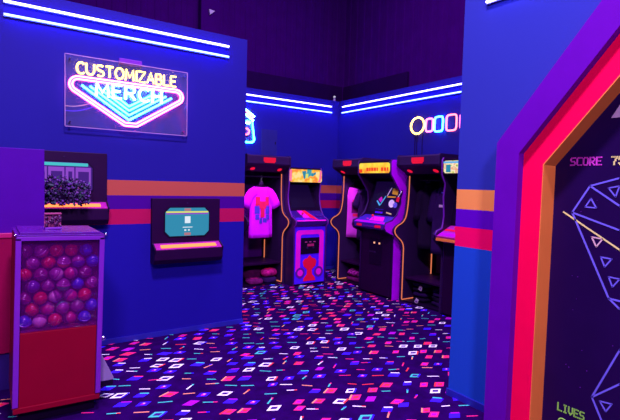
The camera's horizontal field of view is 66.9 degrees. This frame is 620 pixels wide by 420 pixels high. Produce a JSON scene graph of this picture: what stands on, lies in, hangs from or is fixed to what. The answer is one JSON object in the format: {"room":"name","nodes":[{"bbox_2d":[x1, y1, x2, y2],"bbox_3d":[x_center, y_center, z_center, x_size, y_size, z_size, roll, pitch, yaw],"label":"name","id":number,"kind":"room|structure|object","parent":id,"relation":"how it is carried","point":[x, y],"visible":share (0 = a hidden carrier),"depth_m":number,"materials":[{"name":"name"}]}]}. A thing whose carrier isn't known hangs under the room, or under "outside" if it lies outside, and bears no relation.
{"room":"video game arcade","nodes":[
{"label":"video game arcade","id":0,"kind":"room"},
{"bbox_2d":[44,173,90,206],"bbox_3d":[-1.815,-0.148,3.502,0.343,0.253,0.135,-1,4,-34],"label":"trailing plant","id":1,"kind":"object","parent":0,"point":[52,196],"visible":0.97,"depth_m":3.47,"materials":[{"name":"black plant"}]},
{"bbox_2d":[0,0,246,338],"bbox_3d":[-3.197,-0.237,2.965,6.080,2.780,0.160,-1,4,-34],"label":"wall","id":2,"kind":"structure","parent":0,"point":[140,296],"depth_m":4.06,"materials":[{"name":"blue paint"}]},
{"bbox_2d":[44,150,109,224],"bbox_3d":[-1.917,-0.170,3.664,0.632,0.575,0.142,-1,4,-34],"label":"kiosk","id":3,"kind":"object","parent":2,"relation":"attached to","point":[87,167],"visible":0.48,"depth_m":3.72,"materials":[{"name":"black plastic"}]},
{"bbox_2d":[51,171,61,181],"bbox_3d":[-1.964,-0.250,3.638,0.078,0.105,0.001,-1,4,-34],"label":"picture","id":4,"kind":"object","parent":3,"relation":"on","point":[55,173],"depth_m":3.63,"materials":[{"name":"purple"}]},
{"bbox_2d":[45,204,100,206],"bbox_3d":[-1.901,-0.036,3.642,0.510,0.025,0.036,-1,4,-34],"label":"light","id":5,"kind":"object","parent":3,"relation":"attached to","point":[48,205],"depth_m":3.67,"materials":[{"name":"orange"}]},
{"bbox_2d":[45,202,107,208],"bbox_3d":[-1.907,-0.034,3.650,0.610,0.051,0.081,-1,4,-34],"label":"tray","id":6,"kind":"object","parent":3,"relation":"on","point":[92,205],"depth_m":3.70,"materials":[{"name":"plastic"}]},
{"bbox_2d":[78,172,88,183],"bbox_3d":[-1.808,-0.252,3.745,0.078,0.105,0.001,-1,4,-34],"label":"picture","id":7,"kind":"object","parent":3,"relation":"on","point":[84,176],"depth_m":3.75,"materials":[{"name":"purple paper"}]},
{"bbox_2d":[3,0,228,48],"bbox_3d":[-1.497,-1.531,3.920,1.785,0.024,0.032,-1,4,-34],"label":"led strip","id":8,"kind":"object","parent":2,"relation":"attached to","point":[4,1],"visible":1,"depth_m":3.82,"materials":[{"name":"white plastic"}]},
{"bbox_2d":[3,12,228,58],"bbox_3d":[-1.500,-1.436,3.925,1.785,0.024,0.031,-1,4,-34],"label":"led strip","id":9,"kind":"object","parent":2,"relation":"attached to","point":[4,14],"visible":1,"depth_m":3.82,"materials":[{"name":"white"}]},
{"bbox_2d":[64,53,187,135],"bbox_3d":[-1.504,-0.956,3.923,0.980,0.598,0.088,-1,4,-34],"label":"sign","id":10,"kind":"object","parent":2,"relation":"attached to","point":[122,61],"visible":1,"depth_m":3.88,"materials":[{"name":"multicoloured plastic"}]},
{"bbox_2d":[102,318,242,345],"bbox_3d":[-3.183,1.133,2.970,6.085,0.045,0.012,-1,4,-34],"label":"baseboard","id":11,"kind":"structure","parent":2,"relation":"attached to","point":[236,321],"depth_m":4.27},
{"bbox_2d":[150,198,222,264],"bbox_3d":[-1.105,0.185,4.247,0.632,0.575,0.142,-1,4,-34],"label":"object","id":12,"kind":"object","parent":2,"relation":"attached to","point":[183,230],"visible":1,"depth_m":4.22,"materials":[{"name":"black plastic"}]},
{"bbox_2d":[154,241,221,250],"bbox_3d":[-1.094,0.321,4.234,0.610,0.051,0.081,-1,4,-34],"label":"tray","id":13,"kind":"object","parent":12,"relation":"on","point":[158,245],"depth_m":4.22,"materials":[{"name":"plastic"}]},
{"bbox_2d":[160,243,215,247],"bbox_3d":[-1.088,0.319,4.225,0.510,0.025,0.036,-1,4,-34],"label":"light","id":14,"kind":"object","parent":12,"relation":"attached to","point":[170,245],"depth_m":4.22,"materials":[{"name":"orange"}]},
{"bbox_2d":[185,216,190,222],"bbox_3d":[-1.108,0.088,4.251,0.052,0.062,0.002,-1,4,-34],"label":"picture","id":15,"kind":"object","parent":12,"relation":"attached to","point":[187,218],"depth_m":4.25,"materials":[{"name":"white paper"}]},
{"bbox_2d":[66,0,346,100],"bbox_3d":[-3.146,-1.993,5.625,9.200,6.000,0.068,-1,4,-34],"label":"wall","id":16,"kind":"structure","parent":0,"point":[304,40],"depth_m":7.37,"materials":[{"name":"purple paint"}]},
{"bbox_2d":[198,0,220,33],"bbox_3d":[-1.401,-3.386,6.588,0.290,3.210,0.115,-1,4,-34],"label":"trim","id":17,"kind":"structure","parent":16,"relation":"attached to","point":[206,22],"depth_m":6.57,"materials":[{"name":"purple paint"}]},
{"bbox_2d":[246,70,341,101],"bbox_3d":[-0.464,-1.807,7.394,2.420,0.580,0.035,-1,4,-34],"label":"trim","id":18,"kind":"structure","parent":16,"relation":"attached to","point":[256,80],"depth_m":7.49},
{"bbox_2d":[0,269,483,419],"bbox_3d":[-0.333,1.307,1.568,9.200,0.002,10.800,-1,4,-34],"label":"floor","id":19,"kind":"structure","parent":0,"point":[332,349],"depth_m":3.61,"materials":[{"name":"carpet"}]},
{"bbox_2d":[0,147,44,389],"bbox_3d":[-2.442,0.382,2.962,1.310,1.585,0.452,-1,4,-34],"label":"cabinet","id":20,"kind":"object","parent":19,"relation":"on","point":[22,189],"visible":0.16,"depth_m":3.05,"materials":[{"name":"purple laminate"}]},
{"bbox_2d":[9,226,112,419],"bbox_3d":[-1.523,0.659,2.897,0.559,1.090,0.491,1,3,-34],"label":"machine","id":21,"kind":"object","parent":19,"relation":"on","point":[61,369],"visible":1,"depth_m":2.71,"materials":[{"name":"red plastic"}]},
{"bbox_2d":[20,315,31,328],"bbox_3d":[-1.613,0.633,2.645,0.076,0.078,0.075,1,3,-18],"label":"capsule","id":22,"kind":"object","parent":21,"relation":"in","point":[25,321],"visible":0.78,"depth_m":2.62},
{"bbox_2d":[20,292,31,304],"bbox_3d":[-1.608,0.499,2.642,0.072,0.074,0.070,3,3,26],"label":"capsule","id":23,"kind":"object","parent":21,"relation":"in","point":[25,297],"visible":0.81,"depth_m":2.62},
{"bbox_2d":[21,268,32,281],"bbox_3d":[-1.602,0.365,2.636,0.074,0.074,0.072,1,3,-16],"label":"capsule","id":24,"kind":"object","parent":21,"relation":"in","point":[26,274],"visible":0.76,"depth_m":2.62},
{"bbox_2d":[21,244,32,257],"bbox_3d":[-1.596,0.231,2.630,0.078,0.076,0.075,3,3,25],"label":"capsule","id":25,"kind":"object","parent":21,"relation":"in","point":[26,250],"visible":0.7,"depth_m":2.61},
{"bbox_2d":[25,280,39,292],"bbox_3d":[-1.567,0.433,2.651,0.074,0.073,0.073,1,3,-11],"label":"capsule","id":26,"kind":"object","parent":21,"relation":"in","point":[32,286],"visible":1,"depth_m":2.63},
{"bbox_2d":[25,303,39,315],"bbox_3d":[-1.579,0.566,2.667,0.072,0.075,0.074,3,4,27],"label":"capsule","id":27,"kind":"object","parent":21,"relation":"in","point":[32,309],"visible":1,"depth_m":2.64},
{"bbox_2d":[25,256,39,268],"bbox_3d":[-1.566,0.299,2.652,0.073,0.074,0.073,0,3,-25],"label":"capsule","id":28,"kind":"object","parent":21,"relation":"in","point":[32,262],"visible":1,"depth_m":2.63},
{"bbox_2d":[32,314,46,327],"bbox_3d":[-1.547,0.634,2.683,0.076,0.077,0.078,0,3,-22],"label":"capsule","id":29,"kind":"object","parent":21,"relation":"in","point":[39,320],"visible":1,"depth_m":2.66},
{"bbox_2d":[33,291,46,304],"bbox_3d":[-1.535,0.501,2.670,0.072,0.074,0.071,2,3,3],"label":"capsule","id":30,"kind":"object","parent":21,"relation":"in","point":[39,298],"visible":1,"depth_m":2.65},
{"bbox_2d":[34,268,48,280],"bbox_3d":[-1.532,0.367,2.673,0.075,0.076,0.073,1,3,-4],"label":"capsule","id":31,"kind":"object","parent":21,"relation":"in","point":[40,274],"visible":1,"depth_m":2.65},
{"bbox_2d":[34,244,48,257],"bbox_3d":[-1.523,0.234,2.663,0.074,0.077,0.076,2,3,2],"label":"capsule","id":32,"kind":"object","parent":21,"relation":"in","point":[41,251],"visible":1,"depth_m":2.64},
{"bbox_2d":[40,301,54,314],"bbox_3d":[-1.518,0.567,2.711,0.076,0.076,0.074,4,4,43],"label":"capsule","id":33,"kind":"object","parent":21,"relation":"in","point":[47,308],"visible":0.98,"depth_m":2.69},
{"bbox_2d":[41,279,54,290],"bbox_3d":[-1.512,0.434,2.707,0.074,0.073,0.071,2,3,9],"label":"capsule","id":34,"kind":"object","parent":21,"relation":"in","point":[47,284],"visible":0.99,"depth_m":2.68},
{"bbox_2d":[41,256,55,268],"bbox_3d":[-1.505,0.300,2.700,0.076,0.076,0.075,-1,4,-39],"label":"capsule","id":35,"kind":"object","parent":21,"relation":"in","point":[47,262],"visible":0.95,"depth_m":2.68},
{"bbox_2d":[44,213,61,229],"bbox_3d":[-1.542,0.066,2.816,0.090,0.097,0.050,-1,4,-34],"label":"tray","id":36,"kind":"object","parent":21,"relation":"on","point":[51,220],"visible":1,"depth_m":2.82,"materials":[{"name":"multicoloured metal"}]},
{"bbox_2d":[48,313,61,325],"bbox_3d":[-1.480,0.636,2.724,0.074,0.075,0.076,3,4,31],"label":"capsule","id":37,"kind":"object","parent":21,"relation":"in","point":[54,319],"visible":1,"depth_m":2.70},
{"bbox_2d":[48,290,62,302],"bbox_3d":[-1.481,0.501,2.731,0.074,0.073,0.073,2,3,5],"label":"capsule","id":38,"kind":"object","parent":21,"relation":"in","point":[54,296],"visible":1,"depth_m":2.71},
{"bbox_2d":[49,267,63,279],"bbox_3d":[-1.466,0.368,2.711,0.074,0.074,0.072,0,3,-26],"label":"capsule","id":39,"kind":"object","parent":21,"relation":"in","point":[56,273],"visible":1,"depth_m":2.69},
{"bbox_2d":[49,244,63,256],"bbox_3d":[-1.467,0.234,2.717,0.076,0.075,0.074,-2,4,-45],"label":"capsule","id":40,"kind":"object","parent":21,"relation":"in","point":[56,250],"visible":1,"depth_m":2.69},
{"bbox_2d":[56,301,69,313],"bbox_3d":[-1.444,0.570,2.741,0.073,0.072,0.072,2,3,12],"label":"capsule","id":41,"kind":"object","parent":21,"relation":"in","point":[62,307],"visible":1,"depth_m":2.72},
{"bbox_2d":[56,278,70,290],"bbox_3d":[-1.439,0.436,2.737,0.076,0.077,0.074,3,3,26],"label":"capsule","id":42,"kind":"object","parent":21,"relation":"in","point":[63,284],"visible":1,"depth_m":2.71},
{"bbox_2d":[56,255,70,267],"bbox_3d":[-1.438,0.301,2.739,0.074,0.076,0.073,1,3,-2],"label":"capsule","id":43,"kind":"object","parent":21,"relation":"in","point":[63,261],"visible":1,"depth_m":2.71},
{"bbox_2d":[62,311,76,323],"bbox_3d":[-1.425,0.636,2.779,0.077,0.076,0.074,0,3,-21],"label":"capsule","id":44,"kind":"object","parent":21,"relation":"in","point":[69,317],"visible":0.98,"depth_m":2.75},
{"bbox_2d":[63,289,76,301],"bbox_3d":[-1.417,0.503,2.771,0.077,0.076,0.076,4,4,38],"label":"capsule","id":45,"kind":"object","parent":21,"relation":"in","point":[69,295],"visible":0.98,"depth_m":2.75},
{"bbox_2d":[64,267,77,278],"bbox_3d":[-1.405,0.369,2.758,0.074,0.073,0.072,-1,4,-38],"label":"capsule","id":46,"kind":"object","parent":21,"relation":"in","point":[70,272],"visible":1,"depth_m":2.73},
{"bbox_2d":[64,244,77,255],"bbox_3d":[-1.402,0.235,2.758,0.073,0.074,0.071,3,3,22],"label":"capsule","id":47,"kind":"object","parent":21,"relation":"in","point":[70,249],"visible":1,"depth_m":2.73},
{"bbox_2d":[70,299,83,311],"bbox_3d":[-1.388,0.570,2.793,0.072,0.074,0.075,2,3,8],"label":"capsule","id":48,"kind":"object","parent":21,"relation":"in","point":[77,305],"visible":1,"depth_m":2.77},
{"bbox_2d":[71,277,83,288],"bbox_3d":[-1.384,0.436,2.792,0.072,0.072,0.072,1,3,-17],"label":"capsule","id":49,"kind":"object","parent":21,"relation":"in","point":[77,282],"visible":1,"depth_m":2.77},
{"bbox_2d":[71,255,84,267],"bbox_3d":[-1.374,0.303,2.782,0.074,0.077,0.076,1,3,-1],"label":"capsule","id":50,"kind":"object","parent":21,"relation":"in","point":[77,261],"visible":1,"depth_m":2.76},
{"bbox_2d":[78,310,90,322],"bbox_3d":[-1.351,0.638,2.809,0.071,0.073,0.071,2,3,14],"label":"capsule","id":51,"kind":"object","parent":21,"relation":"in","point":[84,316],"visible":1,"depth_m":2.79},
{"bbox_2d":[78,265,91,277],"bbox_3d":[-1.347,0.370,2.810,0.074,0.077,0.076,0,3,-26],"label":"capsule","id":52,"kind":"object","parent":21,"relation":"in","point":[85,271],"visible":1,"depth_m":2.79},
{"bbox_2d":[78,288,91,300],"bbox_3d":[-1.348,0.504,2.807,0.074,0.076,0.075,2,3,17],"label":"capsule","id":53,"kind":"object","parent":21,"relation":"in","point":[84,294],"visible":1,"depth_m":2.78},
{"bbox_2d":[79,244,92,255],"bbox_3d":[-1.333,0.237,2.794,0.072,0.072,0.072,-1,4,-39],"label":"capsule","id":54,"kind":"object","parent":21,"relation":"in","point":[85,249],"visible":1,"depth_m":2.77},
{"bbox_2d":[84,298,96,310],"bbox_3d":[-1.321,0.572,2.834,0.077,0.076,0.074,2,3,2],"label":"capsule","id":55,"kind":"object","parent":21,"relation":"in","point":[90,304],"visible":0.95,"depth_m":2.81},
{"bbox_2d":[85,276,97,288],"bbox_3d":[-1.320,0.437,2.837,0.076,0.076,0.074,3,4,32],"label":"capsule","id":56,"kind":"object","parent":21,"relation":"in","point":[90,282],"visible":0.94,"depth_m":2.81},
{"bbox_2d":[86,254,97,266],"bbox_3d":[-1.310,0.304,2.827,0.077,0.079,0.076,4,4,41],"label":"capsule","id":57,"kind":"object","parent":21,"relation":"in","point":[92,259],"visible":0.92,"depth_m":2.80},
{"bbox_2d":[243,154,290,287],"bbox_3d":[-0.753,0.138,6.535,0.660,1.775,0.795,-1,4,-34],"label":"bay","id":58,"kind":"object","parent":19,"relation":"on","point":[262,252],"visible":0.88,"depth_m":6.62,"materials":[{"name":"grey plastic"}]},
{"bbox_2d":[243,266,261,278],"bbox_3d":[-0.831,0.898,6.712,0.300,0.195,0.246,-1,4,-40],"label":"folded garment","id":59,"kind":"object","parent":58,"relation":"on","point":[251,271],"visible":0.61,"depth_m":6.61,"materials":[{"name":"fabric"}]},
{"bbox_2d":[245,277,262,284],"bbox_3d":[-0.771,0.973,6.468,0.240,0.074,0.210,0,4,-29],"label":"folded garment","id":60,"kind":"object","parent":58,"relation":"on","point":[252,280],"visible":1,"depth_m":6.39,"materials":[{"name":"fabric"}]},
{"bbox_2d":[243,256,279,265],"bbox_3d":[-0.824,0.723,6.648,0.610,0.020,0.560,-1,4,-34],"label":"shelf","id":61,"kind":"object","parent":58,"relation":"attached to","point":[247,260],"depth_m":6.63,"materials":[{"name":"black laminate"}]},
{"bbox_2d":[259,275,276,282],"bbox_3d":[-0.595,0.967,6.608,0.220,0.081,0.231,-1,4,-34],"label":"folded garment","id":62,"kind":"object","parent":58,"relation":"on","point":[268,279],"visible":0.7,"depth_m":6.52,"materials":[{"name":"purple fabric"}]},
{"bbox_2d":[260,267,276,276],"bbox_3d":[-0.585,0.870,6.590,0.174,0.116,0.240,4,4,41],"label":"folded garment","id":63,"kind":"object","parent":62,"relation":"on","point":[269,271],"visible":1,"depth_m":6.52,"materials":[{"name":"pink fabric"}]},
{"bbox_2d":[276,174,288,281],"bbox_3d":[-0.479,0.246,6.662,0.013,1.510,0.669,-1,4,-34],"label":"light","id":64,"kind":"object","parent":58,"relation":"on","point":[282,220],"depth_m":6.57,"materials":[{"name":"orange plastic"}]},
{"bbox_3d":[-0.666,-0.397,6.414,0.108,0.149,0.016,-1,4,-34],"label":"clothes hanger","id":65,"kind":"object","parent":58,"relation":"hanging from","visible":0},
{"bbox_2d":[244,186,279,237],"bbox_3d":[-0.678,0.023,6.438,0.616,0.708,0.146,-1,4,-34],"label":"t-shirt","id":66,"kind":"object","parent":65,"relation":"hanging from","point":[260,201],"visible":0.98,"depth_m":6.38,"materials":[{"name":"fabric"}]},
{"bbox_2d":[255,206,259,213],"bbox_3d":[-0.715,0.001,6.356,0.069,0.100,0.009,0,3,-20],"label":"print","id":67,"kind":"object","parent":66,"relation":"on","point":[257,208],"depth_m":6.36},
{"bbox_2d":[255,197,259,205],"bbox_3d":[-0.706,-0.119,6.352,0.065,0.120,0.004,1,3,-15],"label":"print","id":68,"kind":"object","parent":66,"relation":"on","point":[257,199],"depth_m":6.35},
{"bbox_2d":[259,201,265,208],"bbox_3d":[-0.643,-0.069,6.385,0.100,0.100,0.007,0,4,-32],"label":"print","id":69,"kind":"object","parent":66,"relation":"attached to","point":[262,204],"depth_m":6.38},
{"bbox_2d":[261,207,264,216],"bbox_3d":[-0.646,0.031,6.391,0.060,0.140,0.006,-1,4,-36],"label":"print","id":70,"kind":"object","parent":66,"relation":"attached to","point":[262,208],"depth_m":6.39},
{"bbox_2d":[265,197,268,205],"bbox_3d":[-0.585,-0.120,6.426,0.015,0.120,0.063,4,4,42],"label":"print","id":71,"kind":"object","parent":66,"relation":"on","point":[266,198],"depth_m":6.42},
{"bbox_2d":[284,167,328,286],"bbox_3d":[-0.218,0.206,6.834,0.550,1.635,0.918,-1,4,-34],"label":"machine","id":72,"kind":"object","parent":19,"relation":"on","point":[305,238],"visible":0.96,"depth_m":6.54,"materials":[{"name":"plastic"}]},
{"bbox_2d":[289,185,314,207],"bbox_3d":[-0.136,-0.198,6.708,0.388,0.322,0.208,-1,4,-34],"label":"screen","id":73,"kind":"object","parent":72,"relation":"on","point":[300,196],"depth_m":6.71,"materials":[{"name":"black glass"}]},
{"bbox_2d":[329,158,389,285],"bbox_3d":[0.785,0.169,6.727,0.795,1.775,0.650,-1,4,-34],"label":"bay","id":74,"kind":"object","parent":19,"relation":"on","point":[348,248],"visible":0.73,"depth_m":6.88,"materials":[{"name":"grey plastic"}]},
{"bbox_2d":[331,176,345,278],"bbox_3d":[0.570,0.259,6.941,0.669,1.510,0.013,-1,4,-34],"label":"light","id":75,"kind":"object","parent":74,"relation":"on","point":[338,222],"depth_m":6.88,"materials":[{"name":"orange"}]},
{"bbox_2d":[341,258,358,265],"bbox_3d":[0.850,0.759,6.814,0.560,0.020,0.600,-1,4,-34],"label":"shelf","id":76,"kind":"object","parent":74,"relation":"attached to","point":[355,261],"depth_m":6.87,"materials":[{"name":"black laminate"}]},
{"bbox_2d":[346,275,358,281],"bbox_3d":[0.703,0.999,6.847,0.275,0.061,0.320,-1,4,-38],"label":"folded garment","id":77,"kind":"object","parent":74,"relation":"on","point":[352,278],"visible":0.51,"depth_m":6.77,"materials":[{"name":"fabric"}]},
{"bbox_2d":[348,267,358,276],"bbox_3d":[0.703,0.908,6.840,0.248,0.113,0.300,-1,4,-41],"label":"folded garment","id":78,"kind":"object","parent":77,"relation":"on","point":[352,271],"visible":0.51,"depth_m":6.78,"materials":[{"name":"fabric"}]},
{"bbox_2d":[352,159,406,300],"bbox_3d":[1.066,0.231,6.129,0.858,1.731,0.621,-1,4,-34],"label":"machine","id":79,"kind":"object","parent":19,"relation":"on","point":[380,250],"visible":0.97,"depth_m":5.94,"materials":[{"name":"black laminate"}]},
{"bbox_2d":[361,174,391,178],"bbox_3d":[0.924,-0.436,5.982,0.268,0.070,0.578,-1,4,-34],"label":"hood","id":80,"kind":"object","parent":79,"relation":"attached to","point":[363,176],"depth_m":6.08,"materials":[{"name":"black plastic"}]},
{"bbox_2d":[375,193,386,212],"bbox_3d":[0.925,-0.074,6.046,0.068,0.280,0.220,-1,4,-34],"label":"display card","id":81,"kind":"object","parent":79,"relation":"on","point":[381,197],"visible":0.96,"depth_m":6.07,"materials":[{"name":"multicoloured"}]},
{"bbox_2d":[369,182,396,211],"bbox_3d":[0.969,-0.172,6.032,0.118,0.386,0.458,-1,4,-34],"label":"screen","id":82,"kind":"object","parent":79,"relation":"on","point":[379,187],"depth_m":6.14,"materials":[{"name":"black glass"}]},
{"bbox_2d":[382,187,402,216],"bbox_3d":[1.029,-0.095,5.851,0.053,0.387,0.301,-1,4,-34],"label":"display card","id":83,"kind":"object","parent":79,"relation":"on","point":[393,198],"visible":1,"depth_m":5.85,"materials":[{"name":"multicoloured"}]},
{"bbox_2d":[392,153,458,313],"bbox_3d":[1.491,0.251,5.565,0.795,1.775,0.640,-1,4,-34],"label":"display cabinet","id":84,"kind":"object","parent":19,"relation":"on","point":[416,264],"visible":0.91,"depth_m":5.71,"materials":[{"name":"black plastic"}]},
{"bbox_2d":[394,176,412,299],"bbox_3d":[1.279,0.342,5.775,0.669,1.510,0.013,-1,4,-34],"label":"light","id":85,"kind":"object","parent":84,"relation":"on","point":[403,231],"depth_m":5.72,"materials":[{"name":"orange plastic"}]},
{"bbox_2d":[405,273,439,286],"bbox_3d":[1.556,0.841,5.652,0.560,0.020,0.590,-1,4,-34],"label":"shelf","id":86,"kind":"object","parent":84,"relation":"attached to","point":[428,278],"depth_m":5.71,"materials":[{"name":"black laminate"}]},
{"bbox_2d":[413,295,433,301],"bbox_3d":[1.422,1.079,5.760,0.317,0.057,0.240,-1,4,-34],"label":"folded garment","id":87,"kind":"object","parent":84,"relation":"on","point":[421,299],"visible":0.39,"depth_m":5.65,"materials":[{"name":"black fabric"}]},
{"bbox_2d":[413,291,432,297],"bbox_3d":[1.422,1.021,5.756,0.310,0.057,0.240,-1,4,-37],"label":"folded garment","id":88,"kind":"object","parent":87,"relation":"on","point":[416,293],"visible":0.55,"depth_m":5.64,"materials":[{"name":"black fabric"}]},
{"bbox_2d":[413,286,432,292],"bbox_3d":[1.425,0.964,5.754,0.317,0.056,0.240,-1,4,-34],"label":"folded garment","id":89,"kind":"object","parent":88,"relation":"on","point":[415,288],"visible":0.51,"depth_m":5.64,"materials":[{"name":"black fabric"}]},
{"bbox_2d":[413,281,433,287],"bbox_3d":[1.430,0.906,5.753,0.313,0.056,0.240,-1,4,-37],"label":"folded garment","id":90,"kind":"object","parent":89,"relation":"on","point":[424,285],"visible":0.38,"depth_m":5.63,"materials":[{"name":"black fabric"}]},
{"bbox_2d":[431,301,438,306],"bbox_3d":[1.597,1.097,5.517,0.310,0.056,0.240,-1,4,-34],"label":"folded garment","id":91,"kind":"object","parent":84,"relation":"on","point":[434,303],"visible":0.23,"depth_m":5.46,"materials":[{"name":"blue fabric"}]},
{"bbox_2d":[434,157,457,316],"bbox_3d":[1.853,0.311,5.040,0.833,1.731,0.621,-1,4,-34],"label":"tall cabinet","id":92,"kind":"object","parent":19,"relation":"on","point":[445,234],"visible":0.27,"depth_m":5.10,"materials":[{"name":"black laminate"}]},
{"bbox_2d":[445,174,457,178],"bbox_3d":[1.709,-0.353,4.893,0.245,0.065,0.578,-1,4,-34],"label":"hood","id":93,"kind":"object","parent":92,"relation":"attached to","point":[447,176],"depth_m":5.09,"materials":[{"name":"black plastic"}]},
{"bbox_2d":[245,87,338,265],"bbox_3d":[-1.096,-0.393,6.860,3.950,2.780,0.140,-1,4,-34],"label":"wall","id":94,"kind":"structure","parent":0,"point":[310,138],"depth_m":7.41,"materials":[{"name":"blue paint"}]},
{"bbox_2d":[245,109,254,142],"bbox_3d":[-1.025,-1.224,6.729,0.522,0.505,0.056,-1,4,-34],"label":"sign","id":95,"kind":"object","parent":94,"relation":"attached to","point":[247,111],"visible":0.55,"depth_m":6.80,"materials":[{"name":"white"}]},
{"bbox_2d":[261,129,276,155],"bbox_3d":[-0.611,-1.014,7.053,0.270,0.385,0.016,-1,4,-34],"label":"hatch","id":96,"kind":"object","parent":94,"relation":"attached to","point":[268,137],"visible":0.98,"depth_m":7.05,"materials":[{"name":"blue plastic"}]},
{"bbox_2d":[246,94,331,107],"bbox_3d":[-0.485,-1.676,7.081,2.030,0.024,0.032,-1,4,-34],"label":"led strip","id":97,"kind":"object","parent":94,"relation":"attached to","point":[246,94],"visible":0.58,"depth_m":7.17,"materials":[{"name":"white plastic"}]},
{"bbox_2d":[246,100,331,113],"bbox_3d":[-0.484,-1.581,7.090,2.040,0.024,0.031,-1,4,-34],"label":"led strip","id":98,"kind":"object","parent":94,"relation":"attached to","point":[246,100],"visible":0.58,"depth_m":7.19,"materials":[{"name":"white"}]},
{"bbox_2d":[334,76,461,268],"bbox_3d":[3.391,-0.098,3.666,0.160,2.780,10.220,-1,4,-34],"label":"wall","id":99,"kind":"structure","parent":0,"point":[384,132],"depth_m":6.64,"materials":[{"name":"blue paint"}]},
{"bbox_2d":[342,91,460,113],"bbox_3d":[1.513,-1.480,6.219,0.031,0.024,3.510,-1,4,-34],"label":"led strip","id":100,"kind":"object","parent":99,"relation":"attached to","point":[457,92],"visible":0.58,"depth_m":6.49,"materials":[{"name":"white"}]},
{"bbox_2d":[342,83,461,107],"bbox_3d":[1.517,-1.574,6.209,0.032,0.024,3.500,-1,4,-34],"label":"led strip","id":101,"kind":"object","parent":99,"relation":"attached to","point":[458,84],"visible":0.58,"depth_m":6.48,"materials":[{"name":"white plastic"}]},
{"bbox_2d":[410,113,459,154],"bbox_3d":[1.654,-0.940,6.003,0.051,0.574,0.987,-1,4,-34],"label":"sign","id":102,"kind":"object","parent":99,"relation":"attached to","point":[451,114],"visible":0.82,"depth_m":6.06,"materials":[{"name":"multicoloured"}]},
{"bbox_2d":[344,0,464,86],"bbox_3d":[3.482,-1.725,3.962,0.068,6.000,10.800,-1,4,-34],"label":"wall","id":103,"kind":"structure","parent":0,"point":[424,39],"depth_m":6.94,"materials":[{"name":"purple paint"}]},
{"bbox_2d":[343,71,408,100],"bbox_3d":[1.000,-1.772,7.468,0.030,0.580,1.500,-1,4,-34],"label":"trim","id":104,"kind":"structure","parent":103,"relation":"attached to","point":[401,80],"depth_m":7.36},
{"bbox_2d":[448,0,601,403],"bbox_3d":[2.861,-0.214,0.744,0.435,3.300,6.020,-1,4,-34],"label":"wall","id":105,"kind":"structure","parent":0,"point":[510,47],"depth_m":2.94,"materials":[{"name":"blue paint"}]},
{"bbox_2d":[446,388,483,411],"bbox_3d":[1.044,1.244,3.023,0.012,0.045,0.410,-1,4,-34],"label":"baseboard","id":106,"kind":"structure","parent":105,"relation":"attached to","point":[479,406],"depth_m":3.06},
{"bbox_2d":[486,0,500,4],"bbox_3d":[1.329,-1.257,2.551,0.032,0.024,0.850,-1,4,-34],"label":"led strip","id":107,"kind":"object","parent":105,"relation":"attached to","point":[488,2],"visible":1,"depth_m":2.87,"materials":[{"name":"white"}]},
{"bbox_2d":[484,0,619,419],"bbox_3d":[1.900,-0.026,1.605,0.179,2.780,2.734,-1,4,-34],"label":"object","id":108,"kind":"object","parent":105,"relation":"attached to","point":[553,342],"visible":1,"depth_m":2.50,"materials":[{"name":"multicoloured paint"}]},
{"label":"clothes hanger","id":109,"kind":"object","parent":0,"visible":0},
{"bbox_2d":[413,185,434,248],"bbox_3d":[1.419,0.085,5.694,0.326,0.768,0.126,2,3,6],"label":"jacket","id":110,"kind":"object","parent":109,"relation":"hanging from","point":[423,196],"visible":0.66,"depth_m":5.67,"materials":[{"name":"black fabric"}]},
{"label":"clothes hanger","id":111,"kind":"object","parent":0,"visible":0},
{"bbox_2d":[352,187,367,239],"bbox_3d":[0.820,0.054,6.712,0.528,0.768,0.127,4,4,40],"label":"shirt","id":112,"kind":"object","parent":111,"relation":"hanging from","point":[360,200],"visible":0.29,"depth_m":6.75,"materials":[{"name":"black fabric"}]},
{"label":"clothes hanger","id":113,"kind":"object","parent":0,"visible":0},
{"bbox_2d":[426,186,443,254],"bbox_3d":[1.558,0.119,5.498,0.131,0.808,0.436,-2,4,-44],"label":"sweater","id":114,"kind":"object","parent":113,"relation":"hanging from","point":[435,207],"visible":0.41,"depth_m":5.52,"materials":[{"name":"black fabric"}]},
{"label":"clothes hanger","id":115,"kind":"object","parent":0,"visible":0},
{"bbox_2d":[346,186,359,237],"bbox_3d":[0.635,0.026,6.947,0.350,0.748,0.148,2,3,6],"label":"t-shirt","id":116,"kind":"object","parent":115,"relation":"hanging from","point":[352,212],"visible":0.42,"depth_m":6.90,"materials":[{"name":"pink fabric"}]},
{"bbox_2d":[351,202,357,212],"bbox_3d":[0.681,-0.036,6.885,0.139,0.160,0.024,1,3,-5],"label":"print","id":117,"kind":"object","parent":116,"relation":"on","point":[353,210],"depth_m":6.89,"materials":[{"name":"fabric"}]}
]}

